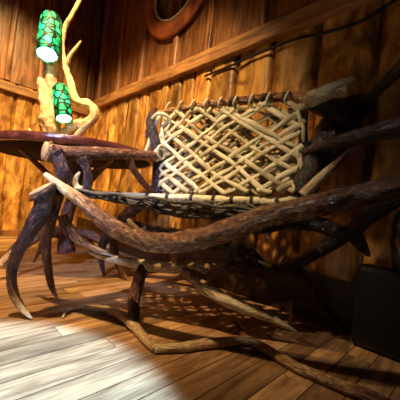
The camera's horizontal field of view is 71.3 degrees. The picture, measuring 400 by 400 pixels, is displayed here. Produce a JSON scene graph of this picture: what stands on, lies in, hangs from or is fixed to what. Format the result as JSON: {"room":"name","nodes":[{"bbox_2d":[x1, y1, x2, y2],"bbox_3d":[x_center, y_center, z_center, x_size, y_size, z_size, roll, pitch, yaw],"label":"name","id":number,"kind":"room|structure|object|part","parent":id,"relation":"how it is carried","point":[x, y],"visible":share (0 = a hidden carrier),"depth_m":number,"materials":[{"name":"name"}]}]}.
{"room":"log cabin interior","nodes":[
{"label":"log cabin interior","id":0,"kind":"room"},
{"bbox_2d":[0,0,104,229],"bbox_3d":[-2.015,-1.109,2.118,0.089,2.750,2.590,4,-2,45],"label":"wall","id":1,"kind":"structure","parent":0,"point":[25,59],"depth_m":2.55,"materials":[{"name":"brown wood"}]},
{"bbox_2d":[0,230,20,235],"bbox_3d":[-2.154,0.232,2.009,0.030,0.050,2.480,4,-2,45],"label":"baseboard","id":2,"kind":"structure","parent":1,"relation":"attached to","point":[2,232],"depth_m":2.47,"materials":[{"name":"brown wood"}]},
{"bbox_2d":[4,0,76,89],"bbox_3d":[-1.807,-1.763,2.235,0.039,1.400,1.582,4,-2,45],"label":"trim","id":3,"kind":"structure","parent":1,"relation":"attached to","point":[16,3],"depth_m":2.43,"materials":[{"name":"brown wood"}]},
{"bbox_2d":[0,80,88,115],"bbox_3d":[-2.030,-1.022,2.038,0.040,0.070,2.470,4,-2,45],"label":"trim","id":4,"kind":"structure","parent":1,"relation":"attached to","point":[5,86],"depth_m":2.50,"materials":[{"name":"brown wood"}]},
{"bbox_2d":[0,236,399,399],"bbox_3d":[-0.552,0.408,0.443,4.562,0.060,2.530,4,-2,45],"label":"floor","id":5,"kind":"structure","parent":0,"point":[80,355],"depth_m":0.84,"materials":[{"name":"brown wood"}]},
{"bbox_2d":[0,130,151,270],"bbox_3d":[-0.756,0.039,1.643,0.900,0.691,0.900,4,-2,45],"label":"side table","id":6,"kind":"object","parent":5,"relation":"on","point":[26,144],"visible":0.44,"depth_m":1.52,"materials":[{"name":"red wood"}]},
{"bbox_3d":[-0.982,0.252,1.679,0.431,0.227,0.059,5,-2,12],"label":"leg","id":7,"kind":"part","parent":6,"relation":"part of","materials":[{"name":"brown wood"}]},
{"bbox_3d":[-0.843,0.259,1.418,0.061,0.225,0.471,5,-2,17],"label":"leg","id":8,"kind":"part","parent":6,"relation":"part of","materials":[{"name":"brown wood"}]},
{"bbox_2d":[28,0,99,135],"bbox_3d":[-0.840,-0.842,1.741,0.467,1.090,0.222,6,-1,8],"label":"table lamp","id":9,"kind":"object","parent":6,"relation":"on","point":[55,109],"visible":0.84,"depth_m":1.73,"materials":[{"name":"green wood"}]},
{"bbox_3d":[-0.934,-0.892,1.705,0.104,0.054,0.113,4,-2,45],"label":"bulb","id":10,"kind":"part","parent":9,"relation":"part of","materials":[{"name":"white glass"}]},
{"bbox_3d":[-0.952,-1.039,1.765,0.129,0.359,0.249,7,-2,-31],"label":"lamp shade","id":11,"kind":"part","parent":9,"relation":"part of","materials":[{"name":"green glass"}]},
{"bbox_3d":[-0.847,-0.598,1.717,0.186,0.257,0.104,4,-2,45],"label":"lamp shade","id":12,"kind":"part","parent":9,"relation":"part of","materials":[{"name":"green glass"}]},
{"bbox_3d":[-0.822,-0.496,1.684,0.078,0.045,0.088,4,-2,45],"label":"bulb","id":13,"kind":"part","parent":9,"relation":"part of","materials":[{"name":"white glass"}]},
{"bbox_3d":[-0.761,0.278,1.833,0.063,0.227,0.411,6,-1,5],"label":"leg","id":14,"kind":"part","parent":6,"relation":"part of","materials":[{"name":"brown wood"}]},
{"bbox_3d":[-0.603,0.290,1.636,0.373,0.223,0.058,6,-1,1],"label":"leg","id":15,"kind":"part","parent":6,"relation":"part of","materials":[{"name":"brown wood"}]},
{"bbox_2d":[6,59,399,399],"bbox_3d":[0.168,-0.014,1.051,1.598,0.976,0.674,5,-2,15],"label":"armchair","id":16,"kind":"object","parent":5,"relation":"on","point":[305,165],"visible":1,"depth_m":1.02,"materials":[{"name":"brown wood"}]},
{"bbox_3d":[-0.560,0.162,0.936,0.125,0.450,0.093,5,-2,16],"label":"leg","id":17,"kind":"part","parent":16,"relation":"part of","materials":[{"name":"brown wood"}]},
{"bbox_3d":[-0.559,0.165,1.054,0.097,0.450,0.184,7,-2,-34],"label":"leg","id":18,"kind":"part","parent":16,"relation":"part of","materials":[{"name":"brown wood"}]},
{"bbox_3d":[-0.359,-0.131,1.164,0.110,0.260,0.546,5,-2,38],"label":"armrest","id":19,"kind":"part","parent":16,"relation":"part of","materials":[{"name":"brown wood"}]},
{"bbox_3d":[-0.404,0.186,1.467,0.318,0.484,0.084,5,-2,27],"label":"leg","id":20,"kind":"part","parent":16,"relation":"part of","materials":[{"name":"brown wood"}]},
{"bbox_3d":[-0.228,0.330,0.997,0.058,0.183,0.162,6,-1,-4],"label":"leg","id":21,"kind":"part","parent":16,"relation":"part of","materials":[{"name":"brown wood"}]},
{"bbox_3d":[-0.229,-0.258,1.444,0.148,0.478,0.074,5,-2,28],"label":"frame","id":22,"kind":"part","parent":16,"relation":"part of","materials":[{"name":"brown wood"}]},
{"bbox_3d":[-0.198,-0.244,1.436,0.035,0.448,0.091,6,-2,-12],"label":"edge cord","id":23,"kind":"part","parent":16,"relation":"part of","materials":[{"name":"beige fabric"}]},
{"bbox_3d":[-0.029,-0.012,1.195,0.831,0.090,0.318,6,-1,2],"label":"seat rail","id":24,"kind":"part","parent":16,"relation":"part of","materials":[{"name":"beige wood"}]},
{"bbox_3d":[0.168,0.013,0.841,1.165,0.362,0.850,4,-2,45],"label":"rail","id":25,"kind":"part","parent":16,"relation":"part of","materials":[{"name":"brown wood"}]},
{"bbox_3d":[0.106,-0.441,1.307,0.788,0.080,0.072,5,-2,31],"label":"rail","id":26,"kind":"part","parent":16,"relation":"part of","materials":[{"name":"brown wood"}]},
{"bbox_3d":[0.379,-0.211,1.075,0.033,0.371,0.095,5,-2,11],"label":"edge cord","id":27,"kind":"part","parent":16,"relation":"part of","materials":[{"name":"beige fabric"}]},
{"bbox_3d":[0.392,-0.209,1.069,0.027,0.373,0.071,5,-2,11],"label":"edge cord","id":28,"kind":"part","parent":16,"relation":"part of","materials":[{"name":"beige fabric"}]},
{"bbox_3d":[0.426,0.359,1.086,0.241,0.261,0.076,6,-1,4],"label":"leg","id":29,"kind":"part","parent":16,"relation":"part of","materials":[{"name":"brown wood"}]},
{"bbox_3d":[0.476,-0.405,1.040,0.177,0.112,0.059,5,-2,18],"label":"rail","id":30,"kind":"part","parent":16,"relation":"part of","materials":[{"name":"brown wood"}]},
{"bbox_3d":[0.550,-0.224,1.065,0.352,0.480,0.251,5,-2,29],"label":"frame","id":31,"kind":"part","parent":16,"relation":"part of","materials":[{"name":"brown wood"}]},
{"bbox_3d":[0.551,-0.226,0.917,0.425,0.140,0.090,4,-2,45],"label":"armrest","id":32,"kind":"part","parent":16,"relation":"part of","materials":[{"name":"brown wood"}]},
{"bbox_2d":[351,263,399,360],"bbox_3d":[0.649,0.371,0.907,0.260,0.280,0.080,4,-2,45],"label":"storage box","id":33,"kind":"object","parent":5,"relation":"on","point":[376,308],"visible":1,"depth_m":0.92,"materials":[{"name":"black plastic"}]},
{"bbox_2d":[389,209,399,271],"bbox_3d":[0.677,0.130,0.903,0.108,0.204,0.108,4,-2,45],"label":"jar","id":34,"kind":"object","parent":33,"relation":"on","point":[394,237],"visible":1,"depth_m":0.90,"materials":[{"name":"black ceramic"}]},
{"bbox_2d":[80,0,399,282],"bbox_3d":[0.464,-0.877,1.408,4.624,2.750,0.089,4,-2,45],"label":"wall","id":35,"kind":"structure","parent":0,"point":[365,51],"depth_m":1.43,"materials":[{"name":"brown wood"}]},
{"bbox_2d":[146,0,203,39],"bbox_3d":[-0.168,-1.573,2.026,0.770,0.770,0.032,4,-2,45],"label":"hoop","id":36,"kind":"object","parent":35,"relation":"attached to","point":[162,29],"visible":1,"depth_m":2.04,"materials":[{"name":"brown wood"}]},
{"bbox_2d":[96,0,269,98],"bbox_3d":[0.153,-1.578,1.760,3.286,1.400,0.039,4,-2,45],"label":"trim","id":37,"kind":"structure","parent":35,"relation":"attached to","point":[264,4],"depth_m":2.33,"materials":[{"name":"brown wood"}]},
{"bbox_2d":[77,217,354,334],"bbox_3d":[0.332,0.394,1.308,4.532,0.190,0.030,4,-2,45],"label":"baseboard","id":38,"kind":"structure","parent":35,"relation":"attached to","point":[286,292],"depth_m":1.25,"materials":[{"name":"brown wood"}]},
{"bbox_2d":[89,0,378,110],"bbox_3d":[0.452,-0.855,1.342,4.542,0.090,0.047,4,-2,45],"label":"trim","id":39,"kind":"structure","parent":35,"relation":"attached to","point":[317,12],"depth_m":1.51,"materials":[{"name":"brown wood"}]},
{"bbox_2d":[204,0,396,76],"bbox_3d":[0.421,-0.783,1.367,1.095,0.098,0.015,4,-2,45],"label":"power cable","id":40,"kind":"object","parent":35,"relation":"attached to","point":[391,1],"visible":1,"depth_m":1.27,"materials":[{"name":"black rubber"}]}
]}

